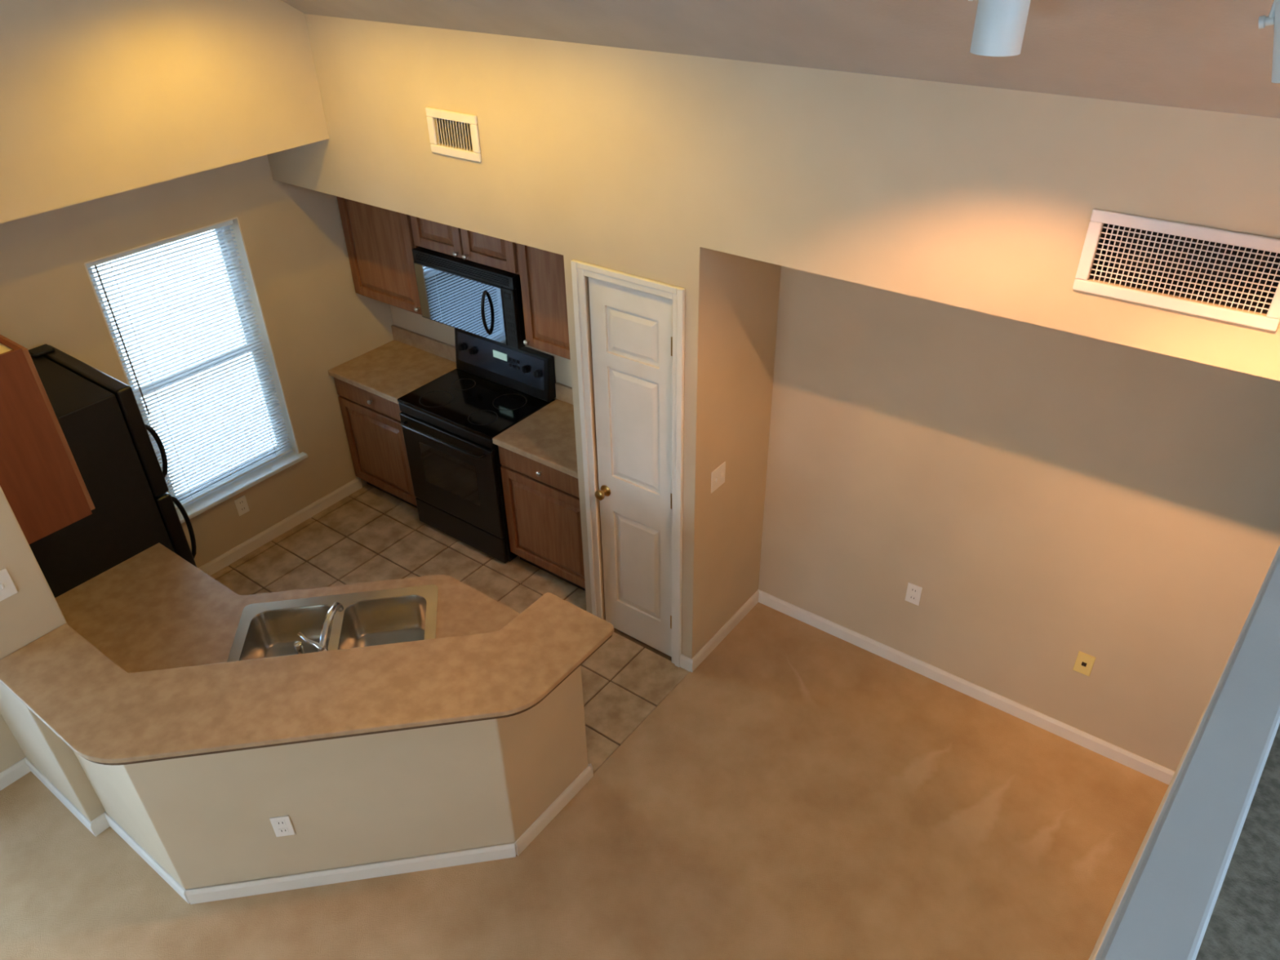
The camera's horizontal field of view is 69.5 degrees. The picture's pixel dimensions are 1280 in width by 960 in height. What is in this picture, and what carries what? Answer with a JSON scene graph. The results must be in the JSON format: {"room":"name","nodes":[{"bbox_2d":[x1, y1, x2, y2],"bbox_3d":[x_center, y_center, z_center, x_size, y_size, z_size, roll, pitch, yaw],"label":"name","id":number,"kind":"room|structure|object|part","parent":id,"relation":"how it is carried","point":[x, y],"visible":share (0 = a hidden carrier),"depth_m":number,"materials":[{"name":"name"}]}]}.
{"room":"loft overlooking kitchen","nodes":[
{"label":"loft overlooking kitchen","id":0,"kind":"room"},
{"bbox_2d":[0,485,105,821],"bbox_3d":[-2.885,0.141,3.722,1.376,2.842,0.250,22,40,30],"label":"wall","id":1,"kind":"structure","parent":0,"point":[33,612],"depth_m":3.56,"materials":[{"name":"beige paint"}]},
{"bbox_2d":[0,568,17,601],"bbox_3d":[-2.333,0.387,3.376,0.014,0.116,0.072,22,40,30],"label":"light switch","id":2,"kind":"object","parent":1,"relation":"attached to","point":[7,588],"visible":1,"depth_m":3.39,"materials":[{"name":"white plastic"}]},
{"bbox_2d":[0,334,95,544],"bbox_3d":[-2.382,-0.160,3.502,0.270,0.730,0.326,22,40,30],"label":"upper cabinet","id":3,"kind":"object","parent":1,"relation":"attached to","point":[42,482],"visible":0.99,"depth_m":3.46,"materials":[{"name":"brown wood"}]},
{"bbox_3d":[-2.415,-0.440,3.286,0.254,0.012,0.255,22,40,30],"label":"panel","id":4,"kind":"part","parent":3,"relation":"part of","materials":[{"name":"beige wood"}]},
{"bbox_2d":[0,756,98,836],"bbox_3d":[-2.743,1.521,4.042,0.613,0.088,0.415,22,40,30],"label":"baseboard","id":5,"kind":"structure","parent":1,"relation":"attached to","point":[13,773],"depth_m":4.24,"materials":[{"name":"white paint"}]},
{"bbox_2d":[90,812,110,834],"bbox_3d":[-2.357,1.506,4.053,0.013,0.088,0.073,22,40,30],"label":"baseboard","id":6,"kind":"structure","parent":1,"relation":"attached to","point":[100,824],"depth_m":4.04,"materials":[{"name":"white paint"}]},
{"bbox_2d":[0,0,328,773],"bbox_3d":[-3.795,-0.376,2.538,0.780,5.050,6.600,22,40,30],"label":"wall","id":7,"kind":"structure","parent":0,"point":[99,98],"depth_m":3.83,"materials":[{"name":"beige paint"}]},
{"bbox_2d":[0,155,393,568],"bbox_3d":[-2.510,-0.545,5.093,0.160,2.442,3.135,22,40,30],"label":"wall","id":8,"kind":"structure","parent":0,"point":[317,322],"depth_m":5.18,"materials":[{"name":"beige paint"}]},
{"bbox_2d":[85,219,292,509],"bbox_3d":[-2.426,-0.618,5.109,0.048,1.470,0.799,22,40,30],"label":"window blind","id":9,"kind":"object","parent":8,"relation":"attached to","point":[257,464],"visible":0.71,"depth_m":5.11,"materials":[{"name":"white plastic"}]},
{"bbox_3d":[-2.589,-0.481,4.924,0.002,1.438,0.002,22,40,30],"label":"ladder cord","id":10,"kind":"part","parent":9,"relation":"part of","materials":[{"name":"white plastic"}]},
{"bbox_3d":[-2.443,-1.218,4.711,0.038,0.028,0.799,22,40,30],"label":"head rail","id":11,"kind":"part","parent":9,"relation":"part of","materials":[{"name":"white plastic"}]},
{"bbox_3d":[-2.419,-0.015,5.518,0.024,0.014,0.795,22,40,30],"label":"rail","id":12,"kind":"part","parent":9,"relation":"part of","materials":[{"name":"white plastic"}]},
{"bbox_3d":[-2.253,-0.737,5.297,0.002,1.438,0.002,22,40,30],"label":"ladder cord","id":13,"kind":"part","parent":9,"relation":"part of","materials":[{"name":"white fabric"}]},
{"bbox_2d":[84,217,307,523],"bbox_3d":[-2.431,-0.605,5.122,0.190,1.524,0.883,22,40,30],"label":"window","id":14,"kind":"structure","parent":8,"relation":"attached to","point":[219,495],"depth_m":5.33,"materials":[{"name":"white plastic"}]},
{"bbox_3d":[-2.505,-0.925,4.968,0.022,0.752,0.753,22,40,30],"label":"sash","id":15,"kind":"part","parent":14,"relation":"part of","materials":[{"name":"white plastic"}]},
{"bbox_3d":[-2.470,-0.335,5.343,0.022,0.726,0.753,22,40,30],"label":"sash","id":16,"kind":"part","parent":14,"relation":"part of","materials":[{"name":"white plastic"}]},
{"bbox_3d":[-2.487,-0.635,5.152,0.050,1.498,0.823,22,40,30],"label":"frame","id":17,"kind":"part","parent":14,"relation":"part of","materials":[{"name":"white plastic"}]},
{"bbox_3d":[-2.400,0.024,5.527,0.145,0.026,0.883,22,40,30],"label":"sill","id":18,"kind":"part","parent":14,"relation":"part of","materials":[{"name":"white plastic"}]},
{"bbox_2d":[234,494,249,515],"bbox_3d":[-2.395,0.155,5.556,0.008,0.116,0.072,22,40,30],"label":"wall outlet","id":19,"kind":"object","parent":8,"relation":"attached to","point":[241,504],"visible":1,"depth_m":5.55,"materials":[{"name":"white plastic"}]},
{"bbox_2d":[238,499,244,506],"bbox_3d":[-2.393,0.136,5.542,0.002,0.030,0.034,22,40,30],"label":"socket","id":20,"kind":"object","parent":19,"relation":"attached to","point":[241,502],"depth_m":5.54,"materials":[{"name":"white plastic"}]},
{"bbox_2d":[240,506,246,511],"bbox_3d":[-2.392,0.176,5.568,0.002,0.030,0.034,22,40,30],"label":"socket","id":21,"kind":"object","parent":19,"relation":"attached to","point":[242,508],"depth_m":5.57,"materials":[{"name":"white plastic"}]},
{"bbox_2d":[198,476,362,575],"bbox_3d":[-2.346,0.361,5.761,0.013,0.088,1.520,22,40,30],"label":"baseboard","id":22,"kind":"structure","parent":8,"relation":"attached to","point":[220,562],"depth_m":5.83,"materials":[{"name":"white paint"}]},
{"bbox_2d":[72,665,587,889],"bbox_3d":[-1.280,1.128,3.758,2.118,1.048,0.510,-4,34,-4],"label":"wall","id":23,"kind":"structure","parent":0,"point":[353,801],"depth_m":3.62,"materials":[{"name":"beige paint"}]},
{"bbox_2d":[269,815,295,836],"bbox_3d":[-1.398,1.355,3.610,0.072,0.116,0.008,-6,34,-6],"label":"wall outlet","id":24,"kind":"object","parent":23,"relation":"attached to","point":[282,825],"visible":1,"depth_m":3.61,"materials":[{"name":"white plastic"}]},
{"bbox_2d":[275,820,286,826],"bbox_3d":[-1.398,1.336,3.594,0.034,0.030,0.002,-6,34,-6],"label":"socket","id":25,"kind":"object","parent":24,"relation":"attached to","point":[278,823],"depth_m":3.59,"materials":[{"name":"white plastic"}]},
{"bbox_2d":[278,827,288,834],"bbox_3d":[-1.397,1.376,3.621,0.034,0.030,0.002,-6,34,-6],"label":"socket","id":26,"kind":"object","parent":24,"relation":"attached to","point":[281,830],"depth_m":3.62,"materials":[{"name":"white plastic"}]},
{"bbox_2d":[0,591,613,765],"bbox_3d":[-1.259,0.717,3.394,2.345,0.038,0.707,-3,34,-3],"label":"bar","id":27,"kind":"object","parent":23,"relation":"on","point":[107,714],"visible":1,"depth_m":3.31,"materials":[{"name":"laminate"}]},
{"bbox_2d":[104,763,593,904],"bbox_3d":[-1.261,1.534,3.978,2.150,0.088,0.444,-4,34,-5],"label":"baseboard","id":28,"kind":"structure","parent":23,"relation":"attached to","point":[231,891],"depth_m":3.84,"materials":[{"name":"white paint"}]},
{"bbox_2d":[587,763,593,775],"bbox_3d":[-0.273,1.318,4.270,0.133,0.088,0.013,22,40,30],"label":"baseboard","id":29,"kind":"structure","parent":23,"relation":"attached to","point":[590,766],"depth_m":4.22,"materials":[{"name":"white paint"}]},
{"bbox_2d":[389,304,572,399],"bbox_3d":[-0.516,-0.690,5.467,2.896,2.200,0.232,22,40,30],"label":"wall","id":30,"kind":"structure","parent":0,"point":[403,318],"depth_m":5.81,"materials":[{"name":"beige paint"}]},
{"bbox_2d":[336,195,422,315],"bbox_3d":[-1.458,-1.426,5.417,0.636,0.785,0.282,22,40,30],"label":"upper cabinet","id":31,"kind":"object","parent":30,"relation":"attached to","point":[380,242],"visible":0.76,"depth_m":5.38,"materials":[{"name":"brown wood"}]},
{"bbox_3d":[-1.301,-0.996,5.382,0.030,0.029,0.031,22,40,30],"label":"knob","id":32,"kind":"part","parent":31,"relation":"part of","materials":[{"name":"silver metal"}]},
{"bbox_2d":[409,215,519,275],"bbox_3d":[-0.888,-1.375,4.939,0.790,0.355,0.282,22,40,30],"label":"upper cabinet","id":33,"kind":"object","parent":30,"relation":"attached to","point":[491,251],"visible":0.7,"depth_m":4.89,"materials":[{"name":"brown wood"}]},
{"bbox_3d":[-1.105,-1.391,4.969,0.271,0.225,0.011,22,40,30],"label":"panel","id":34,"kind":"part","parent":33,"relation":"part of","materials":[{"name":"brown wood"}]},
{"bbox_3d":[-1.104,-1.393,4.970,0.377,0.335,0.020,22,40,30],"label":"door","id":35,"kind":"part","parent":33,"relation":"part of","materials":[{"name":"brown wood"}]},
{"bbox_3d":[-0.988,-1.212,4.952,0.030,0.029,0.031,22,40,30],"label":"knob","id":36,"kind":"part","parent":33,"relation":"part of","materials":[{"name":"silver metal"}]},
{"bbox_3d":[-0.932,-1.190,4.917,0.030,0.029,0.031,22,40,30],"label":"knob","id":37,"kind":"part","parent":33,"relation":"part of","materials":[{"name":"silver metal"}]},
{"bbox_2d":[412,246,525,349],"bbox_3d":[-0.895,-1.046,5.137,0.762,0.405,0.325,22,40,30],"label":"microwave","id":38,"kind":"object","parent":33,"relation":"attached to","point":[485,301],"visible":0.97,"depth_m":5.02,"materials":[{"name":"black plastic"}]},
{"bbox_3d":[-0.996,-0.977,5.099,0.666,0.321,0.004,22,40,30],"label":"door glass","id":39,"kind":"part","parent":38,"relation":"part of","materials":[{"name":"blue"}]},
{"bbox_3d":[-0.988,-0.985,5.109,0.680,0.337,0.030,22,40,30],"label":"door","id":40,"kind":"part","parent":38,"relation":"part of","materials":[{"name":"black glass"}]},
{"bbox_3d":[-0.835,-0.896,4.979,0.019,0.256,0.052,22,40,30],"label":"handle","id":41,"kind":"part","parent":38,"relation":"part of","materials":[{"name":"black plastic"}]},
{"bbox_3d":[-0.681,-0.862,4.917,0.080,0.337,0.030,22,40,30],"label":"control panel","id":42,"kind":"part","parent":38,"relation":"part of","materials":[{"name":"black plastic"}]},
{"bbox_3d":[-0.792,-1.267,4.774,0.271,0.225,0.011,22,40,30],"label":"panel","id":43,"kind":"part","parent":33,"relation":"part of","materials":[{"name":"brown wood"}]},
{"bbox_3d":[-0.791,-1.268,4.774,0.377,0.335,0.020,22,40,30],"label":"door","id":44,"kind":"part","parent":33,"relation":"part of","materials":[{"name":"brown wood"}]},
{"bbox_2d":[516,243,570,359],"bbox_3d":[-0.304,-0.979,4.686,0.650,0.752,0.282,22,40,30],"label":"upper cabinet","id":45,"kind":"object","parent":30,"relation":"attached to","point":[542,272],"visible":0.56,"depth_m":4.73,"materials":[{"name":"brown wood"}]},
{"bbox_3d":[-0.607,-0.736,4.936,0.030,0.029,0.031,22,40,30],"label":"knob","id":46,"kind":"part","parent":45,"relation":"part of","materials":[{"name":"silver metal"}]},
{"bbox_2d":[0,484,1168,959],"bbox_3d":[-0.609,2.719,2.369,8.050,0.128,7.350,22,40,30],"label":"floor","id":47,"kind":"structure","parent":0,"point":[803,792],"depth_m":3.97,"materials":[{"name":"beige carpet"}]},
{"bbox_2d":[28,343,196,598],"bbox_3d":[-2.645,0.313,4.394,0.730,1.692,0.748,22,40,30],"label":"refrigerator","id":48,"kind":"object","parent":47,"relation":"on","point":[99,415],"visible":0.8,"depth_m":4.03,"materials":[{"name":"black plastic"}]},
{"bbox_3d":[-2.487,-0.277,4.270,0.730,0.552,0.068,22,40,30],"label":"freezer door","id":49,"kind":"part","parent":48,"relation":"part of","materials":[{"name":"black metal"}]},
{"bbox_3d":[-2.196,-0.134,4.194,0.022,0.306,0.069,22,40,30],"label":"handle","id":50,"kind":"part","parent":48,"relation":"part of","materials":[{"name":"black plastic"}]},
{"bbox_3d":[-2.473,0.397,4.722,0.730,1.050,0.068,22,40,30],"label":"door","id":51,"kind":"part","parent":48,"relation":"part of","materials":[{"name":"black metal"}]},
{"bbox_3d":[-2.189,0.226,4.434,0.022,0.399,0.070,22,40,30],"label":"handle","id":52,"kind":"part","parent":48,"relation":"part of","materials":[{"name":"black plastic"}]},
{"bbox_2d":[55,542,520,673],"bbox_3d":[-1.491,0.970,4.080,1.855,0.910,1.256,22,40,30],"label":"countertop","id":53,"kind":"structure","parent":47,"relation":"on","point":[154,609],"depth_m":3.90,"materials":[{"name":"laminate"}]},
{"bbox_2d":[293,602,343,653],"bbox_3d":[-1.242,0.626,3.585,0.233,0.192,0.266,-15,36,-19],"label":"faucet","id":54,"kind":"object","parent":53,"relation":"on","point":[322,646],"visible":0.42,"depth_m":3.52,"materials":[{"name":"silver metal"}]},
{"bbox_3d":[-1.259,0.618,3.521,0.123,0.048,0.033,16,38,24],"label":"lever","id":55,"kind":"part","parent":54,"relation":"part of","materials":[{"name":"silver metal"}]},
{"bbox_3d":[-1.203,0.572,3.598,0.032,0.117,0.247,1,34,4],"label":"spout","id":56,"kind":"part","parent":54,"relation":"part of","materials":[{"name":"silver metal"}]},
{"bbox_2d":[226,584,438,662],"bbox_3d":[-1.235,0.714,3.789,0.810,0.180,0.545,-6,34,-6],"label":"sink","id":57,"kind":"object","parent":53,"relation":"in","point":[268,629],"visible":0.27,"depth_m":3.94,"materials":[{"name":"metal"}]},
{"bbox_3d":[-1.427,0.717,3.790,0.340,0.177,0.380,-6,34,-6],"label":"bowl","id":58,"kind":"part","parent":57,"relation":"part of","materials":[{"name":"metal"}]},
{"bbox_3d":[-1.051,0.680,3.833,0.340,0.177,0.380,-6,34,-6],"label":"bowl","id":59,"kind":"part","parent":57,"relation":"part of","materials":[{"name":"metal"}]},
{"bbox_2d":[333,377,417,507],"bbox_3d":[-1.515,-0.309,6.027,0.648,0.870,0.561,22,40,30],"label":"base cabinet","id":60,"kind":"object","parent":47,"relation":"on","point":[371,421],"visible":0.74,"depth_m":5.84,"materials":[{"name":"brown wood"}]},
{"bbox_3d":[-1.664,-0.499,5.668,0.624,0.127,0.020,22,40,30],"label":"drawer","id":61,"kind":"part","parent":60,"relation":"part of","materials":[{"name":"brown wood"}]},
{"bbox_3d":[-1.658,-0.181,5.880,0.518,0.497,0.011,22,40,30],"label":"panel","id":62,"kind":"part","parent":60,"relation":"part of","materials":[{"name":"brown wood"}]},
{"bbox_2d":[328,324,456,404],"bbox_3d":[-1.521,-0.732,5.747,0.651,0.140,0.555,22,40,30],"label":"countertop","id":63,"kind":"structure","parent":60,"relation":"on","point":[396,368],"depth_m":5.77,"materials":[{"name":"laminate"}]},
{"bbox_2d":[397,328,555,563],"bbox_3d":[-0.967,-0.198,5.564,0.764,1.181,0.618,22,40,30],"label":"range","id":64,"kind":"object","parent":47,"relation":"on","point":[450,423],"visible":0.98,"depth_m":5.41,"materials":[{"name":"black metal"}]},
{"bbox_3d":[-1.137,-0.229,5.271,0.664,0.024,0.056,22,40,30],"label":"handle","id":65,"kind":"part","parent":64,"relation":"part of","materials":[{"name":"black metal"}]},
{"bbox_3d":[-1.109,-0.316,5.260,0.758,0.059,0.024,22,40,30],"label":"panel","id":66,"kind":"part","parent":64,"relation":"part of","materials":[{"name":"black metal"}]},
{"bbox_3d":[-1.107,-0.033,5.444,0.754,0.603,0.035,22,40,30],"label":"oven door","id":67,"kind":"part","parent":64,"relation":"part of","materials":[{"name":"black ceramic"}]},
{"bbox_3d":[-1.099,0.300,5.669,0.754,0.180,0.032,22,40,30],"label":"storage drawer","id":68,"kind":"part","parent":64,"relation":"part of","materials":[{"name":"black metal"}]},
{"bbox_3d":[-1.082,-0.803,5.598,0.048,0.047,0.032,22,40,30],"label":"knob","id":69,"kind":"part","parent":64,"relation":"part of","materials":[{"name":"black plastic"}]},
{"bbox_3d":[-1.010,-0.774,5.553,0.048,0.047,0.032,22,40,30],"label":"knob","id":70,"kind":"part","parent":64,"relation":"part of","materials":[{"name":"black plastic"}]},
{"bbox_2d":[397,368,550,439],"bbox_3d":[-0.973,-0.458,5.388,0.764,0.021,0.489,22,40,30],"label":"cooktop","id":71,"kind":"object","parent":64,"relation":"in","point":[471,402],"depth_m":5.36,"materials":[{"name":"black glass"}]},
{"bbox_3d":[-0.828,-0.710,5.458,0.702,0.183,0.028,22,40,30],"label":"control panel","id":72,"kind":"part","parent":64,"relation":"part of","materials":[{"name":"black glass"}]},
{"bbox_3d":[-0.664,-0.636,5.337,0.048,0.047,0.032,22,40,30],"label":"knob","id":73,"kind":"part","parent":64,"relation":"part of","materials":[{"name":"black plastic"}]},
{"bbox_3d":[-0.592,-0.608,5.292,0.048,0.047,0.032,22,40,30],"label":"knob","id":74,"kind":"part","parent":64,"relation":"part of","materials":[{"name":"black plastic"}]},
{"bbox_2d":[497,445,585,591],"bbox_3d":[-0.371,0.147,5.311,0.662,0.870,0.561,22,40,30],"label":"base cabinet","id":75,"kind":"object","parent":47,"relation":"on","point":[542,501],"visible":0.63,"depth_m":5.13,"materials":[{"name":"brown wood"}]},
{"bbox_2d":[492,382,577,478],"bbox_3d":[-0.377,-0.276,5.031,0.665,0.140,0.555,22,40,30],"label":"countertop","id":76,"kind":"structure","parent":75,"relation":"on","point":[546,437],"depth_m":5.04,"materials":[{"name":"laminate"}]},
{"bbox_3d":[-0.519,-0.042,4.952,0.638,0.127,0.020,22,40,30],"label":"drawer","id":77,"kind":"part","parent":75,"relation":"part of","materials":[{"name":"brown wood"}]},
{"bbox_3d":[-0.539,-0.034,4.937,0.030,0.029,0.031,22,40,30],"label":"knob","id":78,"kind":"part","parent":75,"relation":"part of","materials":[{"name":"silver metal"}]},
{"bbox_3d":[-0.514,0.276,5.164,0.532,0.497,0.011,22,40,30],"label":"panel","id":79,"kind":"part","parent":75,"relation":"part of","materials":[{"name":"brown wood"}]},
{"bbox_2d":[680,653,693,672],"bbox_3d":[0.242,0.954,4.798,0.079,0.088,0.013,22,40,30],"label":"baseboard","id":80,"kind":"structure","parent":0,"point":[686,663],"depth_m":4.79,"materials":[{"name":"white paint"}]},
{"bbox_2d":[266,13,1279,658],"bbox_3d":[1.336,-0.185,3.623,8.046,3.350,0.773,22,40,30],"label":"wall","id":81,"kind":"structure","parent":0,"point":[707,177],"depth_m":3.34,"materials":[{"name":"beige paint"}]},
{"bbox_2d":[391,324,456,362],"bbox_3d":[-1.362,-0.870,5.913,0.651,0.102,0.020,22,40,30],"label":"backsplash","id":82,"kind":"structure","parent":81,"relation":"attached to","point":[445,350],"depth_m":5.91,"materials":[{"name":"laminate"}]},
{"bbox_2d":[425,106,481,162],"bbox_3d":[-0.776,-1.549,4.099,0.310,0.194,0.159,22,40,30],"label":"air vent","id":83,"kind":"object","parent":81,"relation":"in","point":[455,129],"visible":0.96,"depth_m":4.07,"materials":[{"name":"white metal"}]},
{"bbox_2d":[555,382,573,404],"bbox_3d":[-0.218,-0.414,5.198,0.665,0.102,0.020,22,40,30],"label":"backsplash","id":84,"kind":"structure","parent":81,"relation":"attached to","point":[563,393],"depth_m":5.32,"materials":[{"name":"laminate"}]},
{"bbox_2d":[570,259,684,666],"bbox_3d":[-0.041,0.017,4.403,0.584,2.094,0.019,22,40,30],"label":"trim","id":85,"kind":"structure","parent":81,"relation":"attached to","point":[580,269],"depth_m":4.21,"materials":[{"name":"white paint"}]},
{"bbox_2d":[588,276,672,657],"bbox_3d":[-0.028,0.036,4.417,0.463,2.018,0.106,22,40,30],"label":"door","id":86,"kind":"structure","parent":81,"relation":"in","point":[632,329],"depth_m":4.33,"materials":[{"name":"white paint"}]},
{"bbox_3d":[-0.188,0.067,4.552,0.062,0.062,0.066,22,40,30],"label":"knob","id":87,"kind":"part","parent":86,"relation":"part of","materials":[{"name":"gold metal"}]},
{"bbox_3d":[-0.031,-0.621,3.997,0.280,0.217,0.010,22,40,30],"label":"panel","id":88,"kind":"part","parent":86,"relation":"part of","materials":[{"name":"white paint"}]},
{"bbox_3d":[-0.022,-0.223,4.264,0.280,0.587,0.010,22,40,30],"label":"panel","id":89,"kind":"part","parent":86,"relation":"part of","materials":[{"name":"white paint"}]},
{"bbox_3d":[-0.009,0.444,4.711,0.280,0.582,0.010,22,40,30],"label":"panel","id":90,"kind":"part","parent":86,"relation":"part of","materials":[{"name":"white paint"}]},
{"bbox_2d":[711,461,725,493],"bbox_3d":[0.370,-0.011,4.319,0.014,0.116,0.116,22,40,30],"label":"light switch","id":91,"kind":"object","parent":81,"relation":"attached to","point":[717,478],"visible":1,"depth_m":4.31,"materials":[{"name":"white plastic"}]},
{"bbox_2d":[692,589,1174,784],"bbox_3d":[1.512,1.222,4.358,2.600,0.088,0.673,22,40,30],"label":"baseboard","id":92,"kind":"structure","parent":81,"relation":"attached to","point":[1155,771],"depth_m":4.67,"materials":[{"name":"white paint"}]},
{"bbox_2d":[1072,208,1279,331],"bbox_3d":[1.562,-0.625,2.633,0.535,0.244,0.157,22,40,30],"label":"air vent","id":93,"kind":"object","parent":81,"relation":"in","point":[1235,269],"visible":0.99,"depth_m":2.63,"materials":[{"name":"white metal"}]},
{"bbox_2d":[281,0,1279,118],"bbox_3d":[-0.647,-0.463,0.280,8.050,2.667,7.480,22,40,30],"label":"ceiling","id":94,"kind":"structure","parent":0,"point":[1215,55],"depth_m":2.50,"materials":[{"name":"paint"}]},
{"bbox_3d":[1.110,-0.970,1.720,1.300,0.045,0.036,22,40,30],"label":"track","id":95,"kind":"object","parent":94,"relation":"attached to","visible":0},
{"bbox_2d":[968,0,1031,56],"bbox_3d":[0.771,-1.015,1.994,0.131,0.170,0.106,22,40,30],"label":"track spotlight","id":96,"kind":"object","parent":95,"relation":"attached to","point":[999,27],"visible":1,"depth_m":1.97,"materials":[{"name":"white metal"}]},
{"bbox_2d":[1257,0,1279,83],"bbox_3d":[1.229,-0.815,1.719,0.156,0.212,0.106,22,40,30],"label":"track spotlight","id":97,"kind":"object","parent":95,"relation":"attached to","point":[1273,18],"visible":1,"depth_m":1.72,"materials":[{"name":"white metal"}]},
{"bbox_3d":[1.177,-0.860,1.735,0.028,0.025,0.022,22,40,30],"label":"pivot knob","id":98,"kind":"part","parent":97,"relation":"part of","materials":[{"name":"white metal"}]},
{"bbox_2d":[758,266,1279,771],"bbox_3d":[2.743,0.517,3.407,5.120,2.377,0.177,22,40,30],"label":"wall","id":99,"kind":"structure","parent":0,"point":[1050,495],"depth_m":4.01,"materials":[{"name":"beige paint"}]},
{"bbox_2d":[905,582,922,605],"bbox_3d":[1.349,0.563,4.553,0.072,0.116,0.008,22,40,30],"label":"wall outlet","id":100,"kind":"object","parent":99,"relation":"attached to","point":[913,593],"visible":1,"depth_m":4.55,"materials":[{"name":"white plastic"}]},
{"bbox_2d":[908,594,915,601],"bbox_3d":[1.348,0.584,4.564,0.034,0.030,0.002,22,40,30],"label":"socket","id":101,"kind":"object","parent":100,"relation":"attached to","point":[912,597],"depth_m":4.56,"materials":[{"name":"white plastic"}]},
{"bbox_2d":[910,586,917,594],"bbox_3d":[1.347,0.544,4.538,0.034,0.030,0.002,22,40,30],"label":"socket","id":102,"kind":"object","parent":100,"relation":"attached to","point":[913,590],"depth_m":4.54,"materials":[{"name":"white plastic"}]},
{"bbox_2d":[1072,651,1095,676],"bbox_3d":[1.997,0.827,4.152,0.072,0.116,0.008,22,40,30],"label":"phone jack","id":103,"kind":"object","parent":99,"relation":"attached to","point":[1084,663],"visible":1,"depth_m":4.15,"materials":[{"name":"yellow plastic"}]},
{"bbox_2d":[1088,619,1246,959],"bbox_3d":[-0.159,1.980,0.964,0.046,2.765,6.518,25,42,33],"label":"wall","id":104,"kind":"structure","parent":0,"point":[1109,918],"depth_m":2.78,"materials":[{"name":"beige paint"}]},
{"bbox_2d":[1094,545,1279,959],"bbox_3d":[-0.187,0.816,0.187,0.064,0.035,6.518,25,42,33],"label":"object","id":105,"kind":"structure","parent":104,"relation":"on","point":[1164,911],"depth_m":0.88,"materials":[{"name":"paint"}]},
{"bbox_2d":[1195,724,1279,959],"bbox_3d":[0.991,1.678,-0.279,3.287,0.070,6.500,22,40,30],"label":"floor","id":106,"kind":"structure","parent":0,"point":[1244,923],"depth_m":1.30,"materials":[{"name":"grey carpet"}]},
{"label":"outside","id":107,"kind":"structure","parent":0,"visible":0},
{"bbox_2d":[90,229,275,492],"bbox_3d":[-16.975,-5.590,15.796,37.049,0.300,60.000,22,40,30],"label":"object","id":108,"kind":"structure","parent":107,"point":[211,233],"depth_m":9.02,"materials":[{"name":"concrete"}]},
{"bbox_2d":[191,395,265,460],"bbox_3d":[-2.843,-0.609,7.609,1.826,0.120,0.638,-25,40,-31],"label":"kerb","id":109,"kind":"object","parent":108,"relation":"on","point":[261,395],"visible":0.09,"depth_m":7.32,"materials":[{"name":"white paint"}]}
]}

